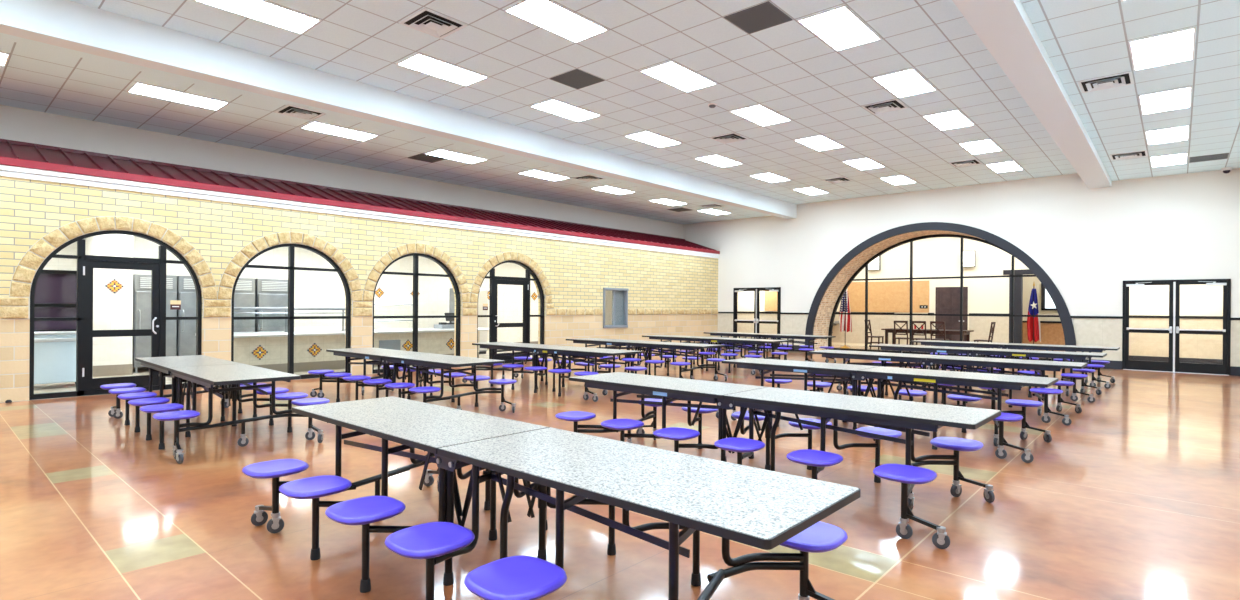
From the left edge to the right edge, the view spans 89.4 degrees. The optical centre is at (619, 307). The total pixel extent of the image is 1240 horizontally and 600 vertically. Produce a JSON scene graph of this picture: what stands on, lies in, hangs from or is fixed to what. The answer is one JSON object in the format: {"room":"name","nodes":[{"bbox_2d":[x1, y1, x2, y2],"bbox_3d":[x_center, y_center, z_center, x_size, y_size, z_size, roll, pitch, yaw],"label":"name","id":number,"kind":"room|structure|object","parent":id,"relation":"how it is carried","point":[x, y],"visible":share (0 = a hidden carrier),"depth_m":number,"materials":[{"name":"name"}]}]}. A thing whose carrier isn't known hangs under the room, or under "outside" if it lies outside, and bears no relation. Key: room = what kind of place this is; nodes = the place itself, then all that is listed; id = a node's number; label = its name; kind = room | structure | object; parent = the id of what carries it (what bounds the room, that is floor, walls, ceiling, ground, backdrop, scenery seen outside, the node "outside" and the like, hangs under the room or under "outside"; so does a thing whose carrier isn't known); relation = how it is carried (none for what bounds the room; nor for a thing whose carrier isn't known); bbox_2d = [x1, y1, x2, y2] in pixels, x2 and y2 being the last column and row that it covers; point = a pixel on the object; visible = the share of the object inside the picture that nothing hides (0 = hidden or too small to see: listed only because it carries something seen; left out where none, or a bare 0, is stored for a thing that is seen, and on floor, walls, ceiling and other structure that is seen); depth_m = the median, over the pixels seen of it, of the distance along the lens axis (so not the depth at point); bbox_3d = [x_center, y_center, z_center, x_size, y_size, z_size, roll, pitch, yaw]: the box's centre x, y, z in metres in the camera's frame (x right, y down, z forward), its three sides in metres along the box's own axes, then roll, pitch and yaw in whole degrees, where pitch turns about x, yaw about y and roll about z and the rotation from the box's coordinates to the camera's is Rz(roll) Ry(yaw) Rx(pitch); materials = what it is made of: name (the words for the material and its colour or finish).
{"room":"eatery","nodes":[
{"label":"eatery","id":0,"kind":"room"},
{"bbox_2d":[83,234,132,376],"bbox_3d":[-10.655,-0.199,13.034,1.170,3.150,0.630,0,0,42],"label":"door glass","id":1,"kind":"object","parent":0,"point":[112,288],"depth_m":12.65,"materials":[{"name":"glass"}]},
{"bbox_2d":[43,236,611,368],"bbox_3d":[-7.790,-0.229,17.493,0.120,3.250,24.000,0,0,42],"label":"wall","id":2,"kind":"structure","parent":0,"point":[312,289],"depth_m":18.44,"materials":[{"name":"paint"}]},
{"bbox_2d":[0,105,683,238],"bbox_3d":[-5.559,-2.589,15.522,0.150,1.600,24.000,0,0,42],"label":"wall","id":3,"kind":"structure","parent":0,"point":[16,124],"depth_m":13.35,"materials":[{"name":"beige paint"}]},
{"bbox_2d":[0,165,718,258],"bbox_3d":[-4.890,-1.964,14.921,1.655,0.160,23.998,0,0,42],"label":"trim","id":4,"kind":"structure","parent":3,"relation":"attached to","point":[5,170],"depth_m":11.98,"materials":[{"name":"white paint"}]},
{"bbox_2d":[0,139,719,253],"bbox_3d":[-4.882,-2.382,14.916,1.681,0.677,23.998,0,0,42],"label":"roof","id":5,"kind":"object","parent":3,"relation":"attached to","point":[12,153],"depth_m":12.51,"materials":[{"name":"red metal"}]},
{"bbox_2d":[0,176,717,402],"bbox_3d":[-4.436,-0.241,14.508,0.300,3.320,24.000,0,0,42],"label":"wall","id":6,"kind":"structure","parent":0,"point":[577,274],"depth_m":13.22,"materials":[{"name":"yellow brick"}]},
{"bbox_2d":[9,216,216,299],"bbox_3d":[-8.057,-0.813,10.177,0.062,1.335,2.670,0,0,42],"label":"stone arch","id":7,"kind":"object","parent":6,"relation":"attached to","point":[26,269],"depth_m":9.93,"materials":[{"name":"beige stone"}]},
{"bbox_2d":[29,230,201,399],"bbox_3d":[-8.158,0.069,10.261,0.110,2.650,2.220,0,0,42],"label":"window frame","id":8,"kind":"structure","parent":6,"relation":"in","point":[81,257],"depth_m":9.90,"materials":[{"name":"brown metal"}]},
{"bbox_2d":[82,260,159,390],"bbox_3d":[-8.128,0.314,10.235,0.132,2.120,0.997,0,0,42],"label":"door","id":9,"kind":"structure","parent":8,"relation":"attached to","point":[90,383],"depth_m":10.18,"materials":[{"name":"brown metal"}]},
{"bbox_2d":[217,232,362,300],"bbox_3d":[-6.282,-0.801,12.172,0.062,1.335,2.670,0,0,42],"label":"trim","id":10,"kind":"structure","parent":6,"relation":"attached to","point":[227,281],"depth_m":11.96,"materials":[{"name":"beige stone"}]},
{"bbox_2d":[231,244,350,379],"bbox_3d":[-6.383,0.081,12.255,0.110,2.650,2.220,0,0,42],"label":"window","id":11,"kind":"structure","parent":6,"relation":"in","point":[291,247],"depth_m":12.20,"materials":[{"name":"brown metal"}]},
{"bbox_2d":[0,297,717,318],"bbox_3d":[-4.310,0.040,14.394,0.062,0.320,24.000,0,0,42],"label":"trim","id":12,"kind":"structure","parent":6,"relation":"attached to","point":[10,307],"depth_m":13.11,"materials":[{"name":"beige"}]},
{"bbox_2d":[363,243,469,302],"bbox_3d":[-4.508,-0.789,14.167,0.060,1.335,2.670,0,0,42],"label":"trim","id":13,"kind":"structure","parent":6,"relation":"attached to","point":[386,259],"depth_m":13.98,"materials":[{"name":"beige stone"}]},
{"bbox_2d":[372,253,460,373],"bbox_3d":[-4.608,0.093,14.250,0.110,2.650,2.220,0,0,42],"label":"window","id":14,"kind":"structure","parent":6,"relation":"in","point":[415,273],"depth_m":14.19,"materials":[{"name":"brown metal"}]},
{"bbox_2d":[477,260,544,362],"bbox_3d":[-2.833,0.105,16.245,0.110,2.650,2.220,0,0,42],"label":"window","id":15,"kind":"structure","parent":6,"relation":"in","point":[528,271],"depth_m":16.33,"materials":[{"name":"brown metal"}]},
{"bbox_2d":[494,279,528,359],"bbox_3d":[-2.805,0.351,16.216,0.132,2.120,1.097,0,0,42],"label":"door","id":16,"kind":"structure","parent":15,"relation":"attached to","point":[497,281],"depth_m":16.22,"materials":[{"name":"brown metal"}]},
{"bbox_2d":[470,251,551,303],"bbox_3d":[-2.732,-0.776,16.161,0.062,1.335,2.670,0,0,42],"label":"trim","id":17,"kind":"structure","parent":6,"relation":"attached to","point":[505,256],"depth_m":15.98,"materials":[{"name":"beige"}]},
{"bbox_2d":[603,288,628,327],"bbox_3d":[-0.196,0.014,19.153,0.260,1.210,1.100,0,0,42],"label":"window","id":18,"kind":"structure","parent":6,"relation":"in","point":[619,312],"depth_m":19.31,"materials":[{"name":"grey metal"}]},
{"bbox_2d":[0,33,772,224],"bbox_3d":[-3.847,-3.327,14.003,4.420,0.100,24.000,0,0,42],"label":"ceiling","id":19,"kind":"structure","parent":0,"point":[36,76],"depth_m":11.60,"materials":[{"name":"tile"}]},
{"bbox_2d":[127,82,228,110],"bbox_3d":[-6.897,-3.292,9.809,0.600,0.012,1.200,0,0,42],"label":"recessed light","id":20,"kind":"object","parent":19,"relation":"in","point":[137,88],"visible":1,"depth_m":9.77,"materials":[{"name":"white"}]},
{"bbox_2d":[274,104,325,120],"bbox_3d":[-5.397,-3.270,10.562,0.600,0.035,0.600,0,0,42],"label":"ceiling vent","id":21,"kind":"object","parent":19,"relation":"in","point":[289,110],"visible":1,"depth_m":10.53,"materials":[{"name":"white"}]},
{"bbox_2d":[300,121,378,140],"bbox_3d":[-5.218,-3.280,11.695,0.600,0.012,1.200,0,0,42],"label":"recessed light","id":22,"kind":"object","parent":19,"relation":"in","point":[314,126],"visible":1,"depth_m":11.67,"materials":[{"name":"white"}]},
{"bbox_2d":[424,149,487,163],"bbox_3d":[-3.539,-3.269,13.581,0.600,0.012,1.200,0,0,42],"label":"recessed light","id":23,"kind":"object","parent":19,"relation":"in","point":[441,153],"visible":1,"depth_m":13.55,"materials":[{"name":"white"}]},
{"bbox_2d":[518,170,569,180],"bbox_3d":[-1.861,-3.257,15.467,0.600,0.012,1.200,0,0,42],"label":"recessed light","id":24,"kind":"object","parent":19,"relation":"in","point":[534,173],"visible":1,"depth_m":15.45,"materials":[{"name":"white"}]},
{"bbox_2d":[590,185,633,194],"bbox_3d":[-0.182,-3.245,17.354,0.600,0.012,1.200,0,0,42],"label":"recessed light","id":25,"kind":"object","parent":19,"relation":"in","point":[606,188],"visible":1,"depth_m":17.36,"materials":[{"name":"white"}]},
{"bbox_2d":[70,0,1076,203],"bbox_3d":[1.003,-3.584,9.688,8.100,0.098,24.000,0,0,42],"label":"ceiling","id":26,"kind":"structure","parent":0,"point":[785,68],"depth_m":9.53,"materials":[{"name":"tile"}]},
{"bbox_2d":[194,0,320,33],"bbox_3d":[-4.325,-3.566,7.522,0.600,0.012,1.200,0,0,42],"label":"recessed light","id":27,"kind":"object","parent":26,"relation":"in","point":[264,11],"visible":1,"depth_m":7.59,"materials":[{"name":"white plastic"}]},
{"bbox_2d":[0,0,796,218],"bbox_3d":[-2.091,-3.372,12.440,0.320,0.565,24.000,0,0,42],"label":"ceiling beam","id":28,"kind":"structure","parent":26,"relation":"attached to","point":[68,24],"depth_m":9.38,"materials":[{"name":"white"}]},
{"bbox_2d":[399,8,467,38],"bbox_3d":[-2.340,-3.541,7.857,0.600,0.035,0.600,0,0,42],"label":"ceiling vent","id":29,"kind":"object","parent":26,"relation":"in","point":[427,21],"visible":1,"depth_m":7.83,"materials":[{"name":"white metal"}]},
{"bbox_2d":[397,53,488,85],"bbox_3d":[-2.647,-3.554,9.408,0.600,0.012,1.200,0,0,42],"label":"recessed light","id":30,"kind":"object","parent":26,"relation":"in","point":[419,62],"visible":1,"depth_m":9.36,"materials":[{"name":"white"}]},
{"bbox_2d":[504,0,608,42],"bbox_3d":[-0.764,-3.541,7.733,0.600,0.012,1.200,0,0,42],"label":"recessed light","id":31,"kind":"object","parent":26,"relation":"in","point":[548,15],"visible":1,"depth_m":7.70,"materials":[{"name":"white plastic"}]},
{"bbox_2d":[530,99,600,121],"bbox_3d":[-0.968,-3.543,11.294,0.600,0.012,1.200,0,0,42],"label":"recessed light","id":32,"kind":"object","parent":26,"relation":"in","point":[553,106],"visible":1,"depth_m":11.26,"materials":[{"name":"white"}]},
{"bbox_2d":[550,69,604,88],"bbox_3d":[-0.665,-3.542,9.740,0.600,0.010,0.600,0,0,42],"label":"ceiling vent","id":33,"kind":"object","parent":26,"relation":"in","point":[577,79],"visible":1,"depth_m":9.72,"materials":[{"name":"grey"}]},
{"bbox_2d":[624,131,681,147],"bbox_3d":[0.711,-3.531,13.181,0.600,0.012,1.200,0,0,42],"label":"recessed light","id":34,"kind":"object","parent":26,"relation":"in","point":[648,137],"visible":1,"depth_m":13.16,"materials":[{"name":"white"}]},
{"bbox_2d":[639,60,717,91],"bbox_3d":[0.915,-3.530,9.619,0.600,0.012,1.200,0,0,42],"label":"recessed light","id":35,"kind":"object","parent":26,"relation":"in","point":[672,73],"visible":1,"depth_m":9.57,"materials":[{"name":"white"}]},
{"bbox_2d":[695,154,742,166],"bbox_3d":[2.389,-3.519,15.067,0.600,0.012,1.200,0,0,42],"label":"recessed light","id":36,"kind":"object","parent":26,"relation":"in","point":[717,160],"visible":1,"depth_m":15.00,"materials":[{"name":"white"}]},
{"bbox_2d":[709,132,748,143],"bbox_3d":[2.273,-3.509,13.041,0.600,0.035,0.600,0,0,42],"label":"ceiling vent","id":37,"kind":"object","parent":26,"relation":"in","point":[731,137],"visible":1,"depth_m":13.00,"materials":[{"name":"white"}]},
{"bbox_2d":[724,1,792,33],"bbox_3d":[1.688,-3.525,7.645,0.600,0.010,0.600,0,0,42],"label":"ceiling vent","id":38,"kind":"object","parent":26,"relation":"in","point":[765,15],"visible":1,"depth_m":7.63,"materials":[{"name":"grey"}]},
{"bbox_2d":[730,104,790,125],"bbox_3d":[2.593,-3.518,11.505,0.600,0.012,1.200,0,0,42],"label":"recessed light","id":39,"kind":"object","parent":26,"relation":"in","point":[759,114],"visible":1,"depth_m":11.47,"materials":[{"name":"white"}]},
{"bbox_2d":[749,172,790,182],"bbox_3d":[4.068,-3.508,16.953,0.600,0.012,1.200,0,0,42],"label":"recessed light","id":40,"kind":"object","parent":26,"relation":"in","point":[769,177],"visible":1,"depth_m":16.91,"materials":[{"name":"white"}]},
{"bbox_2d":[794,135,844,150],"bbox_3d":[4.272,-3.506,13.392,0.600,0.012,1.200,0,0,42],"label":"recessed light","id":41,"kind":"object","parent":26,"relation":"in","point":[819,142],"visible":1,"depth_m":13.38,"materials":[{"name":"white"}]},
{"bbox_2d":[797,5,881,50],"bbox_3d":[2.797,-3.517,7.944,0.600,0.012,1.200,0,0,42],"label":"recessed light","id":42,"kind":"object","parent":26,"relation":"in","point":[840,28],"visible":1,"depth_m":7.89,"materials":[{"name":"white plastic"}]},
{"bbox_2d":[842,158,884,169],"bbox_3d":[5.950,-3.495,15.278,0.600,0.012,1.200,0,0,42],"label":"recessed light","id":43,"kind":"object","parent":26,"relation":"in","point":[863,163],"visible":1,"depth_m":15.22,"materials":[{"name":"white"}]},
{"bbox_2d":[861,99,907,114],"bbox_3d":[4.627,-3.493,10.947,0.600,0.035,0.600,0,0,42],"label":"ceiling vent","id":44,"kind":"object","parent":26,"relation":"in","point":[894,104],"visible":1,"depth_m":10.91,"materials":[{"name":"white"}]},
{"bbox_2d":[880,175,916,184],"bbox_3d":[7.629,-3.483,17.164,0.600,0.012,1.200,0,0,42],"label":"recessed light","id":45,"kind":"object","parent":26,"relation":"in","point":[901,179],"visible":1,"depth_m":17.17,"materials":[{"name":"white"}]},
{"bbox_2d":[872,68,936,97],"bbox_3d":[4.476,-3.505,9.830,0.600,0.012,1.200,0,0,42],"label":"recessed light","id":46,"kind":"object","parent":26,"relation":"in","point":[908,82],"visible":1,"depth_m":9.80,"materials":[{"name":"white"}]},
{"bbox_2d":[922,109,974,130],"bbox_3d":[6.154,-3.493,11.716,0.600,0.012,1.200,0,0,42],"label":"recessed light","id":47,"kind":"object","parent":26,"relation":"in","point":[952,119],"visible":1,"depth_m":11.69,"materials":[{"name":"white"}]},
{"bbox_2d":[959,139,1001,154],"bbox_3d":[7.833,-3.482,13.602,0.600,0.012,1.200,0,0,42],"label":"recessed light","id":48,"kind":"object","parent":26,"relation":"in","point":[987,145],"visible":1,"depth_m":13.55,"materials":[{"name":"white"}]},
{"bbox_2d":[985,161,1023,172],"bbox_3d":[9.511,-3.470,15.489,0.600,0.012,1.200,0,0,42],"label":"recessed light","id":49,"kind":"object","parent":26,"relation":"in","point":[1008,166],"visible":1,"depth_m":15.42,"materials":[{"name":"white"}]},
{"bbox_2d":[952,0,1111,188],"bbox_3d":[4.161,-3.346,6.876,0.460,0.530,24.000,0,0,42],"label":"ceiling beam","id":50,"kind":"structure","parent":26,"relation":"attached to","point":[1004,27],"depth_m":8.27,"materials":[{"name":"white"}]},
{"bbox_2d":[0,345,1239,599],"bbox_3d":[1.901,1.513,14.346,18.800,0.100,32.200,0,0,42],"label":"floor","id":51,"kind":"structure","parent":0,"point":[1137,497],"depth_m":4.55,"materials":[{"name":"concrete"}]},
{"bbox_2d":[34,331,75,383],"bbox_3d":[-9.896,0.896,10.826,0.790,0.970,1.070,0,0,42],"label":"cooler","id":52,"kind":"object","parent":51,"relation":"on","point":[54,351],"visible":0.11,"depth_m":10.62,"materials":[{"name":"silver metal"}]},
{"bbox_2d":[34,270,76,331],"bbox_3d":[-10.041,-0.120,11.008,0.700,1.060,0.940,0,0,42],"label":"display cabinet","id":53,"kind":"object","parent":52,"relation":"on","point":[55,290],"visible":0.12,"depth_m":10.85,"materials":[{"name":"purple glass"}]},
{"bbox_2d":[132,274,176,372],"bbox_3d":[-10.205,0.339,13.661,0.953,2.080,0.750,0,0,42],"label":"refrigerator","id":54,"kind":"object","parent":51,"relation":"on","point":[142,283],"visible":0.38,"depth_m":13.26,"materials":[{"name":"silver metal"}]},
{"bbox_2d":[177,276,195,355],"bbox_3d":[-9.690,0.343,14.240,0.953,2.080,0.750,0,0,42],"label":"refrigerator","id":55,"kind":"object","parent":51,"relation":"on","point":[186,292],"visible":0.36,"depth_m":13.79,"materials":[{"name":"silver metal"}]},
{"bbox_2d":[100,355,329,463],"bbox_3d":[-4.835,1.048,7.331,3.690,0.737,1.552,0,0,43],"label":"table","id":56,"kind":"object","parent":51,"relation":"on","point":[205,372],"visible":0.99,"depth_m":6.76,"materials":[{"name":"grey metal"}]},
{"bbox_2d":[234,278,254,331],"bbox_3d":[-9.171,0.346,14.823,0.953,2.080,0.750,0,0,42],"label":"refrigerator","id":57,"kind":"object","parent":51,"relation":"on","point":[244,295],"visible":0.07,"depth_m":14.66,"materials":[{"name":"silver metal"}]},
{"bbox_2d":[255,278,287,331],"bbox_3d":[-8.646,0.350,15.413,0.953,2.080,0.750,0,0,42],"label":"refrigerator","id":58,"kind":"object","parent":51,"relation":"on","point":[268,292],"visible":0.45,"depth_m":15.08,"materials":[{"name":"silver metal"}]},
{"bbox_2d":[195,328,488,372],"bbox_3d":[-6.173,0.977,15.009,1.151,0.860,6.550,0,0,42],"label":"countertop","id":59,"kind":"structure","parent":51,"relation":"on","point":[268,350],"depth_m":13.92,"materials":[{"name":"stone"}]},
{"bbox_2d":[234,307,344,331],"bbox_3d":[-7.290,0.270,13.697,0.420,0.540,2.600,0,0,42],"label":"sneeze guard","id":60,"kind":"object","parent":59,"relation":"on","point":[235,308],"visible":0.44,"depth_m":13.69,"materials":[{"name":"silver metal"}]},
{"bbox_2d":[234,307,344,308],"bbox_3d":[-7.288,0.009,13.697,0.420,0.020,2.600,0,0,42],"label":"shelf","id":61,"kind":"object","parent":59,"relation":"attached to","point":[234,307],"depth_m":13.44,"materials":[{"name":"silver metal"}]},
{"bbox_2d":[195,328,488,337],"bbox_3d":[-6.171,0.587,15.009,1.151,0.080,6.550,0,0,42],"label":"shelf","id":62,"kind":"object","parent":59,"relation":"attached to","point":[406,331],"depth_m":14.20,"materials":[{"name":"silver metal"}]},
{"bbox_2d":[379,340,400,349],"bbox_3d":[-5.592,0.961,15.228,0.028,0.340,0.550,0,0,42],"label":"vent grille","id":63,"kind":"object","parent":59,"relation":"attached to","point":[384,344],"depth_m":15.23,"materials":[{"name":"grey metal"}]},
{"bbox_2d":[308,347,516,412],"bbox_3d":[-3.146,1.060,9.229,3.690,0.737,1.552,0,0,42],"label":"table","id":64,"kind":"object","parent":51,"relation":"on","point":[389,358],"visible":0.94,"depth_m":8.83,"materials":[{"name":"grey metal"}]},
{"bbox_2d":[449,288,486,353],"bbox_3d":[-4.630,0.418,19.161,0.730,2.000,0.900,0,0,42],"label":"tall cabinet","id":65,"kind":"object","parent":51,"relation":"on","point":[482,299],"visible":0.29,"depth_m":19.08,"materials":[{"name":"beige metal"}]},
{"bbox_2d":[242,396,859,599],"bbox_3d":[-0.670,1.077,3.437,3.690,0.737,1.552,0,0,42],"label":"table","id":66,"kind":"object","parent":51,"relation":"on","point":[764,509],"visible":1,"depth_m":2.87,"materials":[{"name":"laminate"}]},
{"bbox_2d":[462,342,646,401],"bbox_3d":[-1.251,1.073,11.223,3.690,0.737,1.552,0,0,42],"label":"table","id":67,"kind":"object","parent":51,"relation":"on","point":[537,350],"visible":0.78,"depth_m":10.93,"materials":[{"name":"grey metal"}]},
{"bbox_2d":[561,338,726,380],"bbox_3d":[0.403,1.084,13.111,3.690,0.737,1.552,0,0,42],"label":"table","id":68,"kind":"object","parent":51,"relation":"on","point":[637,345],"visible":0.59,"depth_m":12.68,"materials":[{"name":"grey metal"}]},
{"bbox_2d":[639,335,788,374],"bbox_3d":[2.180,1.097,15.078,3.690,0.737,1.552,0,0,42],"label":"table","id":69,"kind":"object","parent":51,"relation":"on","point":[703,340],"visible":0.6,"depth_m":14.71,"materials":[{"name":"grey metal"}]},
{"bbox_2d":[704,332,835,362],"bbox_3d":[4.060,1.110,17.447,3.690,0.737,1.552,0,0,43],"label":"table","id":70,"kind":"object","parent":51,"relation":"on","point":[791,337],"visible":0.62,"depth_m":17.10,"materials":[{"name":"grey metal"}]},
{"bbox_2d":[555,372,1000,548],"bbox_3d":[1.092,1.089,5.417,3.690,0.737,1.552,0,0,42],"label":"table","id":71,"kind":"object","parent":51,"relation":"on","point":[892,416],"visible":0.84,"depth_m":4.93,"materials":[{"name":"laminate"}]},
{"bbox_2d":[839,290,851,347],"bbox_3d":[8.386,0.328,23.279,0.337,2.360,0.424,0,0,-2],"label":"flag","id":72,"kind":"object","parent":51,"relation":"on","point":[845,321],"visible":0.86,"depth_m":23.31,"materials":[{"name":"multicoloured fabric"}]},
{"bbox_2d":[716,358,1057,462],"bbox_3d":[3.000,1.102,7.561,3.690,0.737,1.552,0,0,42],"label":"table","id":73,"kind":"object","parent":51,"relation":"on","point":[858,373],"visible":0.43,"depth_m":7.12,"materials":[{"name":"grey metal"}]},
{"bbox_2d":[881,328,973,343],"bbox_3d":[10.549,1.141,21.578,2.700,0.765,1.000,0,0,42],"label":"dining table","id":74,"kind":"object","parent":51,"relation":"on","point":[887,330],"visible":0.55,"depth_m":21.21,"materials":[{"name":"brown wood"}]},
{"bbox_2d":[807,349,1087,424],"bbox_3d":[4.770,1.115,9.520,3.690,0.737,1.552,0,0,42],"label":"table","id":75,"kind":"object","parent":51,"relation":"on","point":[917,360],"visible":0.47,"depth_m":9.04,"materials":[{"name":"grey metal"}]},
{"bbox_2d":[868,344,1106,402],"bbox_3d":[6.554,1.127,11.479,3.690,0.737,1.552,0,0,42],"label":"table","id":76,"kind":"object","parent":51,"relation":"on","point":[984,352],"visible":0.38,"depth_m":10.91,"materials":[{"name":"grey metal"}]},
{"bbox_2d":[910,340,1119,388],"bbox_3d":[8.213,1.138,13.283,3.690,0.737,1.552,0,0,42],"label":"table","id":77,"kind":"object","parent":51,"relation":"on","point":[1096,366],"visible":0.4,"depth_m":12.73,"materials":[{"name":"grey laminate"}]},
{"bbox_2d":[1027,283,1040,357],"bbox_3d":[12.741,0.358,19.297,0.336,2.360,0.336,0,0,15],"label":"flag","id":78,"kind":"object","parent":51,"relation":"on","point":[1033,323],"visible":0.96,"depth_m":19.27,"materials":[{"name":"multicoloured fabric"}]},
{"bbox_2d":[1022,321,1064,350],"bbox_3d":[15.736,1.029,22.518,2.500,1.060,0.720,0,0,42],"label":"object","id":79,"kind":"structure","parent":51,"relation":"on","point":[1052,333],"depth_m":22.44,"materials":[{"name":"beige wood"}]},
{"bbox_2d":[737,291,776,338],"bbox_3d":[4.555,-0.018,23.559,4.300,3.000,1.120,0,0,42],"label":"wall","id":80,"kind":"structure","parent":0,"point":[745,301],"depth_m":23.79,"materials":[{"name":"beige paint"}]},
{"bbox_2d":[765,291,776,310],"bbox_3d":[5.840,-0.489,22.954,1.180,1.240,0.040,0,0,42],"label":"panel","id":81,"kind":"object","parent":80,"relation":"attached to","point":[770,297],"visible":0.21,"depth_m":23.17,"materials":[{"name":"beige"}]},
{"bbox_2d":[832,237,1028,348],"bbox_3d":[11.817,-0.818,22.763,9.200,4.700,0.162,0,0,42],"label":"wall","id":82,"kind":"structure","parent":0,"point":[937,256],"depth_m":22.73,"materials":[{"name":"beige paint"}]},
{"bbox_2d":[848,281,928,312],"bbox_3d":[10.237,-0.409,24.051,3.030,1.180,0.025,0,0,42],"label":"panel","id":83,"kind":"object","parent":82,"relation":"attached to","point":[886,296],"visible":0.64,"depth_m":23.97,"materials":[{"name":"orange wood"}]},
{"bbox_2d":[935,287,967,346],"bbox_3d":[11.914,0.398,22.543,1.050,2.270,0.091,0,0,42],"label":"door","id":84,"kind":"structure","parent":82,"relation":"in","point":[947,301],"depth_m":22.56,"materials":[{"name":"brown wood"}]},
{"bbox_2d":[963,251,975,266],"bbox_3d":[12.305,-1.715,22.145,0.440,0.560,0.145,0,0,42],"label":"wall lantern","id":85,"kind":"object","parent":82,"relation":"attached to","point":[969,257],"visible":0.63,"depth_m":22.07,"materials":[{"name":"grey metal"}]},
{"bbox_2d":[1003,269,1033,349],"bbox_3d":[14.176,0.138,20.652,2.660,2.820,0.230,0,0,42],"label":"door","id":86,"kind":"structure","parent":82,"relation":"in","point":[1018,281],"depth_m":21.20,"materials":[{"name":"black"}]},
{"bbox_2d":[683,168,1239,366],"bbox_3d":[8.328,-1.042,19.330,15.550,5.100,0.192,0,0,42],"label":"wall","id":87,"kind":"structure","parent":0,"point":[1089,242],"depth_m":16.38,"materials":[{"name":"beige paint"}]},
{"bbox_2d":[733,287,780,350],"bbox_3d":[4.881,0.389,22.327,1.870,2.190,0.225,0,0,42],"label":"door","id":88,"kind":"structure","parent":87,"relation":"in","point":[756,321],"depth_m":22.27,"materials":[{"name":"brown metal"}]},
{"bbox_2d":[813,230,983,350],"bbox_3d":[9.463,-0.436,19.113,7.148,3.904,1.240,0,0,42],"label":"trim","id":89,"kind":"structure","parent":87,"relation":"attached to","point":[822,321],"depth_m":20.86,"materials":[{"name":"tile"}]},
{"bbox_2d":[805,222,1075,361],"bbox_3d":[9.015,-0.502,18.609,7.400,4.030,0.110,0,0,42],"label":"trim","id":90,"kind":"structure","parent":87,"relation":"attached to","point":[1066,321],"depth_m":17.91,"materials":[{"name":"black"}]},
{"bbox_2d":[717,342,1239,375],"bbox_3d":[8.846,1.406,18.728,13.950,0.210,0.020,0,0,42],"label":"baseboard","id":91,"kind":"structure","parent":87,"relation":"attached to","point":[1234,371],"depth_m":15.65,"materials":[{"name":"black"}]},
{"bbox_2d":[1122,279,1230,374],"bbox_3d":[13.199,0.442,14.924,1.920,2.200,0.225,0,0,42],"label":"door","id":92,"kind":"structure","parent":87,"relation":"in","point":[1174,330],"depth_m":14.87,"materials":[{"name":"black metal"}]},
{"bbox_2d":[1023,274,1060,320],"bbox_3d":[13.932,-0.803,25.139,9.200,4.700,0.100,0,0,42],"label":"wall","id":93,"kind":"structure","parent":0,"point":[1028,282],"depth_m":23.61,"materials":[{"name":"beige paint"}]},
{"bbox_2d":[1041,283,1056,310],"bbox_3d":[16.229,-0.413,22.985,1.300,1.050,0.060,0,0,42],"label":"window","id":94,"kind":"structure","parent":93,"relation":"in","point":[1047,303],"depth_m":23.31,"materials":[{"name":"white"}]},
{"bbox_2d":[1020,0,1239,180],"bbox_3d":[5.221,-3.264,5.932,2.400,0.100,24.000,0,0,42],"label":"ceiling","id":95,"kind":"structure","parent":0,"point":[1082,40],"depth_m":8.54,"materials":[{"name":"tile"}]},
{"bbox_2d":[1077,71,1133,92],"bbox_3d":[6.910,-3.185,8.913,0.600,0.035,0.600,0,0,42],"label":"ceiling vent","id":96,"kind":"object","parent":95,"relation":"in","point":[1121,79],"visible":1,"depth_m":8.87,"materials":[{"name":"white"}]},
{"bbox_2d":[1109,150,1147,159],"bbox_3d":[10.607,-3.159,13.066,0.600,0.035,0.600,0,0,42],"label":"ceiling vent","id":97,"kind":"object","parent":95,"relation":"in","point":[1136,154],"visible":1,"depth_m":13.02,"materials":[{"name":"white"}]},
{"bbox_2d":[1128,27,1195,70],"bbox_3d":[6.752,-3.197,7.802,0.600,0.012,1.200,0,0,42],"label":"recessed light","id":98,"kind":"object","parent":95,"relation":"in","point":[1176,46],"visible":1,"depth_m":7.76,"materials":[{"name":"white plastic"}]},
{"bbox_2d":[1138,86,1191,114],"bbox_3d":[8.431,-3.186,9.688,0.600,0.012,1.200,0,0,42],"label":"recessed light","id":99,"kind":"object","parent":95,"relation":"in","point":[1180,98],"visible":1,"depth_m":9.64,"materials":[{"name":"white"}]},
{"bbox_2d":[1145,125,1189,144],"bbox_3d":[10.109,-3.174,11.575,0.600,0.012,1.200,0,0,42],"label":"recessed light","id":100,"kind":"object","parent":95,"relation":"in","point":[1180,133],"visible":1,"depth_m":11.55,"materials":[{"name":"white"}]},
{"bbox_2d":[1150,153,1187,166],"bbox_3d":[11.788,-3.162,13.461,0.600,0.012,1.200,0,0,42],"label":"recessed light","id":101,"kind":"object","parent":95,"relation":"in","point":[1181,158],"visible":1,"depth_m":13.39,"materials":[{"name":"white"}]},
{"bbox_2d":[1189,153,1228,162],"bbox_3d":[12.431,-3.159,13.236,0.600,0.010,0.600,0,0,42],"label":"ceiling vent","id":102,"kind":"object","parent":95,"relation":"in","point":[1224,155],"visible":1,"depth_m":13.19,"materials":[{"name":"grey"}]},
{"bbox_2d":[1129,284,1222,363],"bbox_3d":[13.989,0.047,16.034,2.800,3.000,2.420,0,0,42],"label":"wall","id":103,"kind":"structure","parent":0,"point":[1201,306],"depth_m":16.66,"materials":[{"name":"beige paint"}]},
{"bbox_3d":[9.418,-0.835,20.067,9.200,4.700,0.120,0,0,42],"label":"wall","id":104,"kind":"structure","parent":0,"visible":0},
{"bbox_2d":[828,234,1058,360],"bbox_3d":[9.902,-0.381,19.607,6.940,3.800,0.120,0,0,42],"label":"window","id":105,"kind":"structure","parent":104,"relation":"in","point":[865,265],"depth_m":20.05,"materials":[{"name":"black metal"}]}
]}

